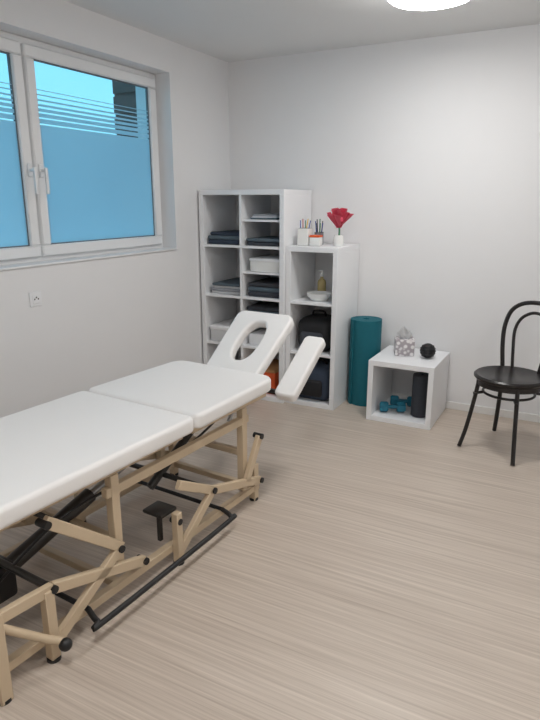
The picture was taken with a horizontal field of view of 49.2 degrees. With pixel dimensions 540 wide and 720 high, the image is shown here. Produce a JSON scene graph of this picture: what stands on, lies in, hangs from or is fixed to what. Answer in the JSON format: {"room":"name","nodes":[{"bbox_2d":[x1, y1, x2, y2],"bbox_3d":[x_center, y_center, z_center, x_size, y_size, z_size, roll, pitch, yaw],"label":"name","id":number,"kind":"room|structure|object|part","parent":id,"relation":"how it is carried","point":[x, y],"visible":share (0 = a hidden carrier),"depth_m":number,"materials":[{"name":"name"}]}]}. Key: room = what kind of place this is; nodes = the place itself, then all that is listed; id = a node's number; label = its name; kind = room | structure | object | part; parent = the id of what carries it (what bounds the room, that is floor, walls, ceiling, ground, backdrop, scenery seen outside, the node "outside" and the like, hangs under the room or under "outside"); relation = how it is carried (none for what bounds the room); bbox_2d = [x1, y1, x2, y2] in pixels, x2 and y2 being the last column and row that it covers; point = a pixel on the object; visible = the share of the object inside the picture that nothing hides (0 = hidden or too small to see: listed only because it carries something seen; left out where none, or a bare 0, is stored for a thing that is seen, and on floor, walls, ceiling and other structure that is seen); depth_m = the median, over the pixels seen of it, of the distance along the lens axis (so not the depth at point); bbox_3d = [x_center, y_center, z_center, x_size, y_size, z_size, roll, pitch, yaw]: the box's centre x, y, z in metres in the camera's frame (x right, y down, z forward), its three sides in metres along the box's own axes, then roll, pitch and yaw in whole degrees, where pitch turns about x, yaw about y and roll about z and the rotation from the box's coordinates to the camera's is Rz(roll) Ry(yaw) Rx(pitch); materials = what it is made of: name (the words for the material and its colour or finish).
{"room":"physiotherapy treatment room","nodes":[
{"label":"physiotherapy treatment room","id":0,"kind":"room"},
{"bbox_2d":[0,0,229,417],"bbox_3d":[-1.767,-0.462,2.595,0.300,2.530,5.600,8,17,27],"label":"wall","id":1,"kind":"structure","parent":0,"point":[97,322],"depth_m":3.84,"materials":[{"name":"paint"}]},
{"bbox_2d":[29,291,41,306],"bbox_3d":[-1.283,-0.334,3.231,0.012,0.080,0.080,8,17,27],"label":"wall socket","id":2,"kind":"object","parent":1,"relation":"attached to","point":[35,299],"visible":1,"depth_m":3.22,"materials":[{"name":"white plastic"}]},
{"bbox_2d":[0,30,162,264],"bbox_3d":[-1.312,-1.127,3.231,0.146,1.180,2.260,8,17,27],"label":"window","id":3,"kind":"structure","parent":1,"relation":"in","point":[21,52],"depth_m":3.30,"materials":[{"name":"plastic"}]},
{"bbox_2d":[0,82,153,246],"bbox_3d":[-1.311,-1.055,3.250,0.001,0.832,2.058,8,17,27],"label":"strips","id":4,"kind":"object","parent":3,"relation":"attached to","point":[100,185],"visible":1,"depth_m":3.58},
{"bbox_2d":[0,247,177,270],"bbox_3d":[-1.256,-0.555,3.356,0.132,0.013,2.260,8,17,27],"label":"trim","id":5,"kind":"structure","parent":1,"relation":"attached to","point":[144,251],"depth_m":3.51,"materials":[{"name":"plastic"}]},
{"bbox_2d":[0,399,539,719],"bbox_3d":[0.354,1.102,1.856,5.100,0.100,5.800,8,17,27],"label":"floor","id":6,"kind":"structure","parent":0,"point":[377,570],"depth_m":2.34,"materials":[{"name":"beige laminate"}]},
{"bbox_2d":[0,311,325,706],"bbox_3d":[-0.588,0.395,2.611,0.736,0.869,2.269,9,18,31],"label":"massage table","id":7,"kind":"object","parent":6,"relation":"on","point":[53,451],"visible":1,"depth_m":2.36,"materials":[{"name":"white leather"}]},
{"bbox_3d":[-0.702,0.590,2.530,0.672,0.535,1.530,9,18,31],"label":"frame","id":8,"kind":"part","parent":7,"relation":"part of","materials":[{"name":"beige wood"}]},
{"bbox_3d":[-0.720,0.325,2.427,0.570,0.030,1.740,9,18,31],"label":"frame","id":9,"kind":"part","parent":7,"relation":"part of","materials":[{"name":"beige wood"}]},
{"bbox_2d":[198,189,311,402],"bbox_3d":[-0.110,-0.524,4.658,0.719,1.570,0.469,8,17,27],"label":"shelving unit","id":10,"kind":"object","parent":6,"relation":"on","point":[216,207],"visible":0.44,"depth_m":4.51,"materials":[{"name":"white laminate"}]},
{"bbox_2d":[210,317,234,340],"bbox_3d":[-0.269,-0.245,4.801,0.275,0.124,0.385,8,17,27],"label":"storage box","id":11,"kind":"object","parent":10,"relation":"on","point":[218,330],"visible":0.31,"depth_m":4.68,"materials":[{"name":"white plastic"}]},
{"bbox_2d":[208,230,238,244],"bbox_3d":[-0.260,-0.962,4.614,0.286,0.090,0.393,8,17,27],"label":"folded blankets","id":12,"kind":"object","parent":10,"relation":"on","point":[229,237],"visible":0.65,"depth_m":4.46,"materials":[{"name":"blue fabric"}]},
{"bbox_2d":[211,277,239,294],"bbox_3d":[-0.257,-0.594,4.719,0.266,0.082,0.382,8,17,27],"label":"folded towels","id":13,"kind":"object","parent":10,"relation":"on","point":[229,286],"visible":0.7,"depth_m":4.57,"materials":[{"name":"fabric"}]},
{"bbox_2d":[249,328,265,344],"bbox_3d":[0.029,-0.187,4.653,0.255,0.089,0.335,8,17,27],"label":"storage box","id":14,"kind":"object","parent":10,"relation":"on","point":[255,337],"visible":0.19,"depth_m":4.55,"materials":[{"name":"white plastic"}]},
{"bbox_2d":[246,236,278,245],"bbox_3d":[0.033,-0.900,4.459,0.283,0.052,0.372,8,17,27],"label":"folded towels","id":15,"kind":"object","parent":10,"relation":"on","point":[265,240],"visible":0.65,"depth_m":4.32,"materials":[{"name":"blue fabric"}]},
{"bbox_2d":[247,301,278,313],"bbox_3d":[0.026,-0.383,4.607,0.279,0.115,0.366,8,17,27],"label":"folded blankets","id":16,"kind":"object","parent":10,"relation":"on","point":[264,306],"visible":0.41,"depth_m":4.47,"materials":[{"name":"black fabric"}]},
{"bbox_2d":[248,277,278,297],"bbox_3d":[0.037,-0.560,4.553,0.276,0.105,0.365,8,17,27],"label":"folded towels","id":17,"kind":"object","parent":10,"relation":"on","point":[267,287],"visible":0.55,"depth_m":4.41,"materials":[{"name":"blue fabric"}]},
{"bbox_2d":[249,255,278,272],"bbox_3d":[0.035,-0.733,4.484,0.255,0.099,0.335,8,17,27],"label":"storage box","id":18,"kind":"object","parent":10,"relation":"on","point":[267,263],"visible":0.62,"depth_m":4.35,"materials":[{"name":"white plastic"}]},
{"bbox_2d":[251,213,279,219],"bbox_3d":[0.020,-1.075,4.417,0.215,0.036,0.295,8,17,27],"label":"folded towels","id":19,"kind":"object","parent":10,"relation":"on","point":[272,216],"visible":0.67,"depth_m":4.28,"materials":[{"name":"fabric"}]},
{"bbox_2d":[263,359,278,393],"bbox_3d":[0.011,0.129,4.726,0.225,0.199,0.305,8,17,27],"label":"box","id":20,"kind":"object","parent":10,"relation":"on","point":[272,371],"visible":0.22,"depth_m":4.57,"materials":[{"name":"plastic"}]},
{"bbox_2d":[285,243,359,410],"bbox_3d":[0.394,-0.271,4.468,0.396,1.180,0.439,8,17,27],"label":"shelving unit","id":21,"kind":"object","parent":6,"relation":"on","point":[300,260],"visible":0.66,"depth_m":4.34,"materials":[{"name":"white laminate"}]},
{"bbox_2d":[297,219,322,245],"bbox_3d":[0.293,-0.919,4.242,0.171,0.188,0.091,8,17,27],"label":"desk organizer","id":22,"kind":"object","parent":21,"relation":"on","point":[305,237],"visible":1,"depth_m":4.22,"materials":[{"name":"white ceramic"}]},
{"bbox_2d":[298,309,330,350],"bbox_3d":[0.372,-0.233,4.441,0.280,0.298,0.315,8,17,27],"label":"backpack","id":23,"kind":"object","parent":21,"relation":"on","point":[314,324],"visible":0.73,"depth_m":4.33,"materials":[{"name":"black fabric"}]},
{"bbox_2d":[299,357,329,400],"bbox_3d":[0.373,0.121,4.539,0.290,0.313,0.350,8,17,27],"label":"sports bag","id":24,"kind":"object","parent":21,"relation":"on","point":[316,387],"visible":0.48,"depth_m":4.38,"materials":[{"name":"blue fabric"}]},
{"bbox_2d":[314,219,323,244],"bbox_3d":[0.359,-0.936,4.313,0.068,0.183,0.068,8,17,27],"label":"pen holder","id":25,"kind":"object","parent":21,"relation":"on","point":[316,224],"visible":0.54,"depth_m":4.29,"materials":[{"name":"grey plastic"}]},
{"bbox_2d":[307,291,331,300],"bbox_3d":[0.361,-0.467,4.333,0.184,0.055,0.184,8,17,27],"label":"bowl","id":26,"kind":"object","parent":21,"relation":"on","point":[313,295],"visible":1,"depth_m":4.28,"materials":[{"name":"ceramic"}]},
{"bbox_2d":[317,270,325,290],"bbox_3d":[0.392,-0.577,4.463,0.064,0.200,0.064,8,17,27],"label":"oil bottle","id":27,"kind":"object","parent":21,"relation":"on","point":[321,286],"visible":0.82,"depth_m":4.44,"materials":[{"name":"yellow plastic"}]},
{"bbox_2d":[327,208,353,245],"bbox_3d":[0.493,-0.945,4.193,0.203,0.264,0.200,8,17,27],"label":"fabric flower","id":28,"kind":"object","parent":21,"relation":"on","point":[338,216],"visible":1,"depth_m":4.16,"materials":[{"name":"red fabric"}]},
{"bbox_2d":[348,316,381,406],"bbox_3d":[0.715,0.007,4.454,0.229,0.649,0.222,8,17,27],"label":"exercise mat","id":29,"kind":"object","parent":6,"relation":"on","point":[365,331],"visible":0.8,"depth_m":4.35,"materials":[{"name":"teal plastic"}]},
{"bbox_2d":[366,345,449,429],"bbox_3d":[0.991,0.181,4.225,0.450,0.435,0.484,8,17,27],"label":"cube shelf","id":30,"kind":"object","parent":6,"relation":"on","point":[380,366],"visible":0.91,"depth_m":4.11,"materials":[{"name":"white laminate"}]},
{"bbox_2d":[379,401,405,411],"bbox_3d":[0.872,0.333,4.200,0.180,0.078,0.068,1,15,5],"label":"dumbbell","id":31,"kind":"object","parent":30,"relation":"on","point":[384,406],"visible":1,"depth_m":4.17,"materials":[{"name":"teal rubber"}]},
{"bbox_2d":[390,395,411,405],"bbox_3d":[0.974,0.300,4.323,0.180,0.078,0.068,3,15,10],"label":"dumbbell","id":32,"kind":"object","parent":30,"relation":"on","point":[394,399],"visible":0.71,"depth_m":4.30,"materials":[{"name":"teal rubber"}]},
{"bbox_2d":[394,326,414,355],"bbox_3d":[0.955,-0.140,4.190,0.132,0.200,0.132,2,15,8],"label":"tissue box","id":33,"kind":"object","parent":30,"relation":"on","point":[404,344],"visible":1,"depth_m":4.15,"materials":[{"name":"grey cardboard"}]},
{"bbox_2d":[410,372,428,417],"bbox_3d":[1.050,0.243,4.113,0.120,0.300,0.120,8,17,27],"label":"foam roller","id":34,"kind":"object","parent":30,"relation":"in","point":[420,379],"visible":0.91,"depth_m":4.07,"materials":[{"name":"black rubber"}]},
{"bbox_2d":[420,343,435,357],"bbox_3d":[1.096,-0.065,4.098,0.111,0.104,0.111,8,17,27],"label":"ball","id":35,"kind":"object","parent":30,"relation":"on","point":[427,350],"visible":1,"depth_m":4.06,"materials":[{"name":"black rubber"}]},
{"bbox_2d":[457,301,539,465],"bbox_3d":[1.475,0.111,3.593,0.466,0.901,0.420,-12,19,-37],"label":"bistro chair","id":36,"kind":"object","parent":6,"relation":"on","point":[518,381],"visible":1,"depth_m":3.59,"materials":[{"name":"black paint"}]},
{"bbox_3d":[1.234,0.328,3.660,0.110,0.446,0.026,1,15,3],"label":"leg","id":37,"kind":"part","parent":36,"relation":"part of","materials":[{"name":"black paint"}]},
{"bbox_3d":[1.457,0.105,3.577,0.420,0.037,0.420,-12,19,-37],"label":"seat","id":38,"kind":"part","parent":36,"relation":"part of","materials":[{"name":"black paint"}]},
{"bbox_3d":[1.424,0.392,3.426,0.026,0.446,0.110,3,15,10],"label":"leg","id":39,"kind":"part","parent":36,"relation":"part of","materials":[{"name":"black paint"}]},
{"bbox_2d":[64,0,539,61],"bbox_3d":[0.354,-1.436,1.166,5.100,0.100,5.800,8,17,27],"label":"ceiling","id":40,"kind":"structure","parent":0,"point":[225,30],"depth_m":3.53,"materials":[{"name":"paint"}]},
{"bbox_2d":[388,0,468,9],"bbox_3d":[0.788,-1.803,2.868,0.440,0.084,0.440,8,17,27],"label":"ceiling lamp","id":41,"kind":"object","parent":40,"relation":"attached to","point":[404,4],"depth_m":2.97,"materials":[{"name":"white plastic"}]},
{"bbox_2d":[228,24,539,414],"bbox_3d":[1.688,-0.827,3.942,5.100,2.530,0.100,8,17,27],"label":"wall","id":42,"kind":"structure","parent":0,"point":[431,144],"depth_m":4.16,"materials":[{"name":"paint"}]},
{"bbox_2d":[391,393,539,422],"bbox_3d":[1.750,0.392,4.173,4.676,0.055,0.012,8,17,27],"label":"baseboard","id":43,"kind":"structure","parent":42,"relation":"attached to","point":[450,405],"depth_m":4.26,"materials":[{"name":"white wood"}]},
{"label":"outside","id":44,"kind":"structure","parent":0,"visible":0},
{"bbox_2d":[112,80,137,137],"bbox_3d":[-0.958,-1.461,4.614,0.300,3.000,0.335,8,17,27],"label":"wall","id":45,"kind":"structure","parent":44,"point":[124,94],"depth_m":4.37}
]}

